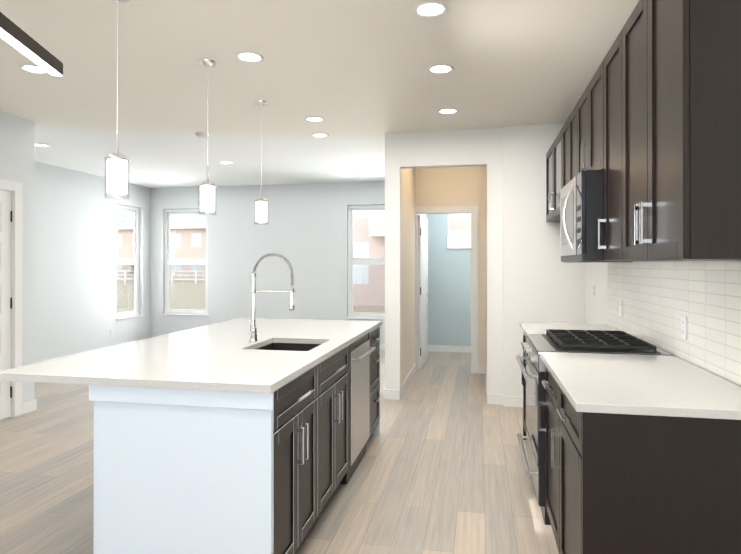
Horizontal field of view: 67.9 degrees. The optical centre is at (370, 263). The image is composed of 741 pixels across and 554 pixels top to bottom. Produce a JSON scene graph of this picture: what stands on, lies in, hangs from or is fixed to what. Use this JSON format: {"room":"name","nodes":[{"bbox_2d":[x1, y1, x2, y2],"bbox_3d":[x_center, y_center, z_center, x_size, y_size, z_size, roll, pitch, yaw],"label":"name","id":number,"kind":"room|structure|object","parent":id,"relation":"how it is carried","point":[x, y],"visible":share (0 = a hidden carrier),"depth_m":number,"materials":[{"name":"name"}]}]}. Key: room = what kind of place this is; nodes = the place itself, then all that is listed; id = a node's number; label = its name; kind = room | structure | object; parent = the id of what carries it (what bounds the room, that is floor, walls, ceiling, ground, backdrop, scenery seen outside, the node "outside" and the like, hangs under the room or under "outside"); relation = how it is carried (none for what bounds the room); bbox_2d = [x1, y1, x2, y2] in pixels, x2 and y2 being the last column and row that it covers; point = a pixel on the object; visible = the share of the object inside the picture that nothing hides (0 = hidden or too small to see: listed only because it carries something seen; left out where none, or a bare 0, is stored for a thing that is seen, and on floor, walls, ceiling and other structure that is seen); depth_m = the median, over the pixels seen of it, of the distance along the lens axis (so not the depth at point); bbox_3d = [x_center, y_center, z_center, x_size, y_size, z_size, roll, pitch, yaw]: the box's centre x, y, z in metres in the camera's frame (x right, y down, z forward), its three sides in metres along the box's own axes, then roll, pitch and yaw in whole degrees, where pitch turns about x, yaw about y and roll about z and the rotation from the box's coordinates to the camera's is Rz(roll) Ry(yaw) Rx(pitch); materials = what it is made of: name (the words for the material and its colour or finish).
{"room":"kitchen","nodes":[
{"label":"kitchen","id":0,"kind":"room"},
{"bbox_2d":[0,111,24,402],"bbox_3d":[-3.848,0.019,2.089,0.120,2.720,6.120,0,0,11],"label":"wall","id":1,"kind":"structure","parent":0,"point":[12,147],"depth_m":4.96,"materials":[{"name":"white paint"}]},
{"bbox_2d":[0,190,11,419],"bbox_3d":[-3.330,0.367,4.570,0.137,2.020,0.800,0,0,11],"label":"door","id":2,"kind":"structure","parent":1,"relation":"in","point":[5,292],"depth_m":4.89,"materials":[{"name":"white wood"}]},
{"bbox_2d":[0,179,22,416],"bbox_3d":[-3.350,0.323,4.574,0.136,2.125,0.980,0,0,11],"label":"door frame","id":3,"kind":"structure","parent":1,"relation":"attached to","point":[16,187],"depth_m":4.98,"materials":[{"name":"white wood"}]},
{"bbox_2d":[24,119,34,401],"bbox_3d":[-3.946,0.027,5.288,1.550,2.720,0.120,0,0,11],"label":"wall","id":4,"kind":"structure","parent":0,"point":[29,265],"depth_m":5.14,"materials":[{"name":"white paint"}]},
{"bbox_2d":[22,399,36,410],"bbox_3d":[-3.911,1.337,5.346,1.534,0.101,0.014,0,0,11],"label":"baseboard","id":5,"kind":"structure","parent":4,"relation":"attached to","point":[29,406],"depth_m":5.13,"materials":[{"name":"white wood"}]},
{"bbox_2d":[34,161,150,362],"bbox_3d":[-4.362,0.033,7.542,0.140,2.720,4.380,0,0,11],"label":"wall","id":6,"kind":"structure","parent":0,"point":[75,262],"depth_m":7.98,"materials":[{"name":"white paint"}]},
{"bbox_2d":[34,337,150,363],"bbox_3d":[-4.278,1.343,7.567,0.014,0.101,4.230,0,0,11],"label":"baseboard","id":7,"kind":"structure","parent":6,"relation":"attached to","point":[148,337],"depth_m":8.07,"materials":[{"name":"white wood"}]},
{"bbox_2d":[116,204,143,319],"bbox_3d":[-4.031,-0.021,9.117,0.150,1.854,0.712,0,0,11],"label":"window","id":8,"kind":"structure","parent":6,"relation":"in","point":[134,262],"depth_m":9.31,"materials":[{"name":"white plastic"}]},
{"bbox_2d":[0,350,558,553],"bbox_3d":[-1.624,1.413,3.878,7.250,0.060,11.100,0,0,11],"label":"floor","id":9,"kind":"structure","parent":0,"point":[439,469],"depth_m":3.50,"materials":[{"name":"brown wood"}]},
{"bbox_2d":[89,326,380,553],"bbox_3d":[-0.522,0.940,3.349,0.825,0.885,2.394,0,0,11],"label":"kitchen island","id":10,"kind":"object","parent":9,"relation":"on","point":[182,471],"visible":0.73,"depth_m":2.21,"materials":[{"name":"white wood"}]},
{"bbox_2d":[0,318,381,392],"bbox_3d":[-0.752,0.482,3.403,1.245,0.030,2.440,0,0,11],"label":"island countertop","id":11,"kind":"structure","parent":10,"relation":"on","point":[223,356],"depth_m":2.66,"materials":[{"name":"white stone"}]},
{"bbox_2d":[248,252,296,341],"bbox_3d":[-0.584,0.200,3.242,0.298,0.532,0.093,0,0,11],"label":"faucet","id":12,"kind":"object","parent":11,"relation":"on","point":[253,337],"visible":1,"depth_m":3.26,"materials":[{"name":"silver metal"}]},
{"bbox_2d":[254,343,320,350],"bbox_3d":[-0.473,0.668,3.179,0.440,0.340,0.530,0,0,11],"label":"sink","id":13,"kind":"object","parent":11,"relation":"in","point":[291,346],"visible":0.04,"depth_m":3.42,"materials":[{"name":"black metal"}]},
{"bbox_2d":[340,334,375,483],"bbox_3d":[-0.341,0.944,3.754,0.676,0.878,0.600,0,0,11],"label":"dishwasher","id":14,"kind":"object","parent":10,"relation":"in","point":[359,353],"visible":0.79,"depth_m":3.63,"materials":[{"name":"silver metal"}]},
{"bbox_2d":[521,332,526,439],"bbox_3d":[1.445,0.941,3.934,0.630,0.884,0.702,0,0,11],"label":"base cabinet","id":15,"kind":"object","parent":9,"relation":"on","point":[523,381],"depth_m":4.22,"materials":[{"name":"brown wood"}]},
{"bbox_2d":[520,323,740,419],"bbox_3d":[1.252,0.481,3.025,0.655,0.030,2.583,0,0,11],"label":"countertop","id":16,"kind":"structure","parent":15,"relation":"on","point":[656,385],"depth_m":2.10,"materials":[{"name":"white stone"}]},
{"bbox_2d":[539,400,540,431],"bbox_3d":[1.302,0.939,3.211,0.630,0.884,0.894,0,0,11],"label":"base cabinet","id":17,"kind":"object","parent":9,"relation":"on","point":[539,400],"depth_m":2.85,"materials":[{"name":"brown wood"}]},
{"bbox_2d":[541,365,552,529],"bbox_3d":[1.170,0.937,2.544,0.630,0.884,0.588,0,0,11],"label":"base cabinet","id":18,"kind":"object","parent":9,"relation":"on","point":[547,383],"depth_m":2.78,"materials":[{"name":"brown wood"}]},
{"bbox_2d":[516,329,673,524],"bbox_3d":[1.251,0.904,3.221,0.726,0.955,0.756,0,0,11],"label":"range","id":19,"kind":"object","parent":9,"relation":"on","point":[584,341],"visible":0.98,"depth_m":3.02,"materials":[{"name":"silver metal"}]},
{"bbox_2d":[553,377,740,553],"bbox_3d":[1.078,0.936,2.077,0.630,0.884,0.608,0,0,11],"label":"base cabinet","id":20,"kind":"object","parent":9,"relation":"on","point":[628,484],"depth_m":1.80,"materials":[{"name":"brown wood"}]},
{"bbox_2d":[150,181,470,345],"bbox_3d":[-0.663,0.037,9.115,6.790,2.720,0.140,0,0,11],"label":"wall","id":21,"kind":"structure","parent":0,"point":[304,230],"depth_m":9.18,"materials":[{"name":"white paint"}]},
{"bbox_2d":[161,209,208,315],"bbox_3d":[-3.213,-0.020,9.598,0.892,1.854,0.150,0,0,11],"label":"window","id":22,"kind":"structure","parent":21,"relation":"in","point":[168,260],"depth_m":9.65,"materials":[{"name":"white plastic"}]},
{"bbox_2d":[151,337,384,349],"bbox_3d":[-1.554,1.347,9.209,4.724,0.101,0.014,0,0,11],"label":"baseboard","id":23,"kind":"structure","parent":21,"relation":"attached to","point":[382,346],"depth_m":8.86,"materials":[{"name":"white"}]},
{"bbox_2d":[346,205,384,319],"bbox_3d":[0.064,-0.022,8.951,0.932,1.854,0.150,0,0,11],"label":"window","id":24,"kind":"structure","parent":21,"relation":"in","point":[353,262],"depth_m":9.03,"materials":[{"name":"white plastic"}]},
{"bbox_2d":[428,345,470,352],"bbox_3d":[1.775,1.345,8.552,1.790,0.101,0.014,0,0,11],"label":"baseboard","id":25,"kind":"structure","parent":21,"relation":"attached to","point":[434,348],"depth_m":8.65,"materials":[{"name":"white wood"}]},
{"bbox_2d":[446,213,470,248],"bbox_3d":[1.629,-0.563,8.644,0.882,0.674,0.150,0,0,11],"label":"window","id":26,"kind":"structure","parent":21,"relation":"in","point":[452,246],"depth_m":8.72,"materials":[{"name":"white plastic"}]},
{"bbox_2d":[0,0,638,187],"bbox_3d":[-1.624,-1.377,3.886,7.250,0.080,11.100,0,0,11],"label":"ceiling","id":27,"kind":"structure","parent":0,"point":[358,77],"depth_m":3.98,"materials":[{"name":"paint"}]},
{"bbox_2d":[0,12,62,75],"bbox_3d":[-1.527,-1.154,2.088,0.070,0.375,1.500,0,0,-7],"label":"linear pendant light","id":28,"kind":"object","parent":27,"relation":"hanging from","point":[14,35],"visible":1,"depth_m":2.51,"materials":[{"name":"brown metal"}]},
{"bbox_2d":[19,64,48,73],"bbox_3d":[-2.311,-1.333,3.787,0.184,0.007,0.184,0,0,11],"label":"recessed light","id":29,"kind":"object","parent":27,"relation":"in","point":[34,69],"visible":0.85,"depth_m":3.79,"materials":[{"name":"white plastic"}]},
{"bbox_2d":[35,143,49,146],"bbox_3d":[-3.712,-1.327,6.194,0.184,0.007,0.184,0,0,11],"label":"recessed light","id":30,"kind":"object","parent":27,"relation":"in","point":[40,145],"visible":0.73,"depth_m":6.21,"materials":[{"name":"white"}]},
{"bbox_2d":[104,0,129,198],"bbox_3d":[-1.263,-0.832,2.743,0.120,1.015,0.120,0,0,11],"label":"pendant light","id":31,"kind":"object","parent":27,"relation":"hanging from","point":[117,170],"visible":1,"depth_m":2.71,"materials":[{"name":"white glass"}]},
{"bbox_2d":[195,132,208,137],"bbox_3d":[-1.730,-1.313,5.650,0.132,0.037,0.132,0,0,11],"label":"smoke detector","id":32,"kind":"object","parent":27,"relation":"attached to","point":[201,134],"visible":0.96,"depth_m":5.61,"materials":[{"name":"white plastic"}]},
{"bbox_2d":[198,59,216,214],"bbox_3d":[-1.083,-0.830,3.655,0.120,1.015,0.120,0,0,11],"label":"pendant light","id":33,"kind":"object","parent":27,"relation":"hanging from","point":[207,187],"visible":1,"depth_m":3.62,"materials":[{"name":"white glass"}]},
{"bbox_2d":[219,161,232,163],"bbox_3d":[-1.902,-1.324,7.253,0.184,0.007,0.184,0,0,11],"label":"recessed light","id":34,"kind":"object","parent":27,"relation":"in","point":[224,162],"visible":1,"depth_m":7.24,"materials":[{"name":"white"}]},
{"bbox_2d":[235,52,263,62],"bbox_3d":[-0.785,-1.334,3.567,0.184,0.007,0.184,0,0,11],"label":"recessed light","id":35,"kind":"object","parent":27,"relation":"in","point":[250,57],"visible":1,"depth_m":3.57,"materials":[{"name":"white plastic"}]},
{"bbox_2d":[254,100,268,223],"bbox_3d":[-0.905,-0.827,4.558,0.120,1.015,0.120,0,0,11],"label":"pendant light","id":36,"kind":"object","parent":27,"relation":"hanging from","point":[261,207],"visible":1,"depth_m":4.52,"materials":[{"name":"white glass"}]},
{"bbox_2d":[305,116,324,121],"bbox_3d":[-0.516,-1.330,5.084,0.184,0.007,0.184,0,0,11],"label":"recessed light","id":37,"kind":"object","parent":27,"relation":"in","point":[314,119],"visible":1,"depth_m":5.08,"materials":[{"name":"white"}]},
{"bbox_2d":[311,133,328,137],"bbox_3d":[-0.524,-1.328,5.718,0.184,0.007,0.184,0,0,11],"label":"recessed light","id":38,"kind":"object","parent":27,"relation":"in","point":[320,135],"visible":1,"depth_m":5.72,"materials":[{"name":"white plastic"}]},
{"bbox_2d":[413,1,447,17],"bbox_3d":[0.317,-1.336,2.901,0.184,0.007,0.184,0,0,11],"label":"recessed light","id":39,"kind":"object","parent":27,"relation":"in","point":[430,9],"visible":1,"depth_m":2.90,"materials":[{"name":"white plastic"}]},
{"bbox_2d":[427,64,453,73],"bbox_3d":[0.482,-1.333,3.786,0.184,0.007,0.184,0,0,11],"label":"recessed light","id":40,"kind":"object","parent":27,"relation":"in","point":[440,69],"visible":1,"depth_m":3.78,"materials":[{"name":"white plastic"}]},
{"bbox_2d":[437,108,457,114],"bbox_3d":[0.677,-1.331,4.828,0.184,0.007,0.184,0,0,11],"label":"recessed light","id":41,"kind":"object","parent":27,"relation":"in","point":[447,111],"visible":1,"depth_m":4.83,"materials":[{"name":"white plastic"}]},
{"bbox_2d":[402,168,414,382],"bbox_3d":[0.375,0.030,6.434,0.136,2.720,1.420,0,0,11],"label":"wall","id":42,"kind":"structure","parent":0,"point":[408,269],"depth_m":6.44,"materials":[{"name":"beige paint"}]},
{"bbox_2d":[383,388,392,398],"bbox_3d":[0.448,1.342,7.188,0.014,0.101,3.204,0,0,11],"label":"baseboard","id":43,"kind":"structure","parent":42,"relation":"attached to","point":[386,392],"depth_m":5.61,"materials":[{"name":"white"}]},
{"bbox_2d":[394,363,415,399],"bbox_3d":[0.424,1.340,6.352,0.050,0.101,1.554,0,0,11],"label":"baseboard","id":44,"kind":"structure","parent":42,"relation":"attached to","point":[405,383],"depth_m":6.08,"materials":[{"name":"white wood"}]},
{"bbox_2d":[385,128,502,398],"bbox_3d":[0.736,0.028,5.577,1.176,2.720,0.120,0,0,11],"label":"wall","id":45,"kind":"structure","parent":0,"point":[449,148],"depth_m":5.53,"materials":[{"name":"white paint"}]},
{"bbox_2d":[415,166,485,365],"bbox_3d":[1.402,0.032,7.016,1.926,2.720,0.120,0,0,11],"label":"wall","id":46,"kind":"structure","parent":0,"point":[453,186],"depth_m":6.99,"materials":[{"name":"beige paint"}]},
{"bbox_2d":[418,215,429,368],"bbox_3d":[0.747,0.375,7.558,0.086,2.020,0.696,0,0,14],"label":"hall door","id":47,"kind":"structure","parent":46,"relation":"in","point":[423,293],"depth_m":7.46,"materials":[{"name":"white wood"}]},
{"bbox_2d":[415,205,478,372],"bbox_3d":[0.947,0.330,7.095,0.894,2.125,0.140,0,0,11],"label":"door frame","id":48,"kind":"structure","parent":46,"relation":"attached to","point":[473,210],"depth_m":6.96,"materials":[{"name":"white wood"}]},
{"bbox_2d":[486,166,486,367],"bbox_3d":[1.393,0.030,6.233,0.140,2.720,1.420,0,0,11],"label":"wall","id":49,"kind":"structure","parent":0,"point":[486,266],"depth_m":6.75,"materials":[{"name":"beige paint"}]},
{"bbox_2d":[484,365,492,403],"bbox_3d":[1.319,1.339,6.175,0.044,0.101,1.554,0,0,11],"label":"baseboard","id":50,"kind":"structure","parent":49,"relation":"attached to","point":[489,396],"depth_m":5.42,"materials":[{"name":"white wood"}]},
{"bbox_2d":[503,123,584,396],"bbox_3d":[1.671,0.027,5.342,0.750,2.720,0.140,0,0,11],"label":"wall","id":51,"kind":"structure","parent":0,"point":[542,283],"depth_m":5.30,"materials":[{"name":"white paint"}]},
{"bbox_2d":[502,394,522,406],"bbox_3d":[1.646,1.337,5.265,0.730,0.101,0.014,0,0,11],"label":"baseboard","id":52,"kind":"structure","parent":51,"relation":"attached to","point":[507,401],"depth_m":5.31,"materials":[{"name":"white"}]},
{"bbox_2d":[585,260,740,385],"bbox_3d":[1.404,0.018,1.690,0.140,2.720,7.370,0,0,11],"label":"wall","id":53,"kind":"structure","parent":0,"point":[596,306],"depth_m":4.60,"materials":[{"name":"white paint"}]},
{"bbox_2d":[546,135,557,221],"bbox_3d":[1.747,-0.722,4.722,0.340,0.656,1.040,0,0,11],"label":"upper cabinet","id":54,"kind":"object","parent":53,"relation":"attached to","point":[552,154],"depth_m":4.80,"materials":[{"name":"brown wood"}]},
{"bbox_2d":[558,109,597,262],"bbox_3d":[1.582,-0.530,3.887,0.340,1.046,0.782,0,0,11],"label":"upper cabinet","id":55,"kind":"object","parent":53,"relation":"attached to","point":[565,136],"depth_m":4.09,"materials":[{"name":"brown wood"}]},
{"bbox_2d":[574,69,597,176],"bbox_3d":[1.444,-0.772,3.187,0.340,0.564,0.768,0,0,11],"label":"upper cabinet","id":56,"kind":"object","parent":53,"relation":"attached to","point":[586,109],"depth_m":3.22,"materials":[{"name":"brown wood"}]},
{"bbox_2d":[560,170,603,261],"bbox_3d":[1.359,-0.248,3.203,0.511,0.472,0.756,0,0,11],"label":"microwave","id":57,"kind":"object","parent":56,"relation":"attached to","point":[581,202],"visible":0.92,"depth_m":2.87,"materials":[{"name":"silver metal"}]},
{"bbox_2d":[598,43,613,261],"bbox_3d":[1.333,-0.533,2.624,0.340,1.046,0.502,0,0,11],"label":"upper cabinet","id":58,"kind":"object","parent":53,"relation":"attached to","point":[605,70],"depth_m":2.78,"materials":[{"name":"brown wood"}]},
{"bbox_2d":[608,261,740,384],"bbox_3d":[1.496,0.227,2.536,0.008,0.471,3.468,0,0,11],"label":"backsplash","id":59,"kind":"structure","parent":53,"relation":"attached to","point":[658,299],"depth_m":2.63,"materials":[{"name":"tile"}]},
{"bbox_2d":[619,300,622,316],"bbox_3d":[1.742,0.313,3.829,0.008,0.114,0.070,0,0,11],"label":"outlet","id":60,"kind":"object","parent":59,"relation":"attached to","point":[621,308],"visible":1,"depth_m":3.80,"materials":[{"name":"white plastic"}]},
{"bbox_2d":[681,315,686,339],"bbox_3d":[1.510,0.310,2.652,0.008,0.114,0.070,0,0,11],"label":"outlet","id":61,"kind":"object","parent":59,"relation":"attached to","point":[684,327],"visible":1,"depth_m":2.64,"materials":[{"name":"white plastic"}]},
{"bbox_2d":[614,0,740,261],"bbox_3d":[1.229,-0.534,2.095,0.340,1.046,0.814,0,0,11],"label":"upper cabinet","id":62,"kind":"object","parent":53,"relation":"attached to","point":[651,127],"depth_m":1.77,"materials":[{"name":"brown wood"}]},
{"label":"outside","id":63,"kind":"structure","parent":0,"visible":0},
{"bbox_2d":[117,281,384,312],"bbox_3d":[2.447,2.160,116.081,280.000,0.050,210.960,0,0,11],"label":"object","id":64,"kind":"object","parent":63,"point":[188,299],"depth_m":29.69,"materials":[{"name":"beige plant"}]},
{"bbox_2d":[117,210,470,305],"bbox_3d":[8.884,-3.461,71.231,170.000,10.950,97.500,0,0,11],"label":"townhouses","id":65,"kind":"structure","parent":64,"relation":"on","point":[196,233],"depth_m":24.45,"materials":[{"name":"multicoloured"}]}
]}

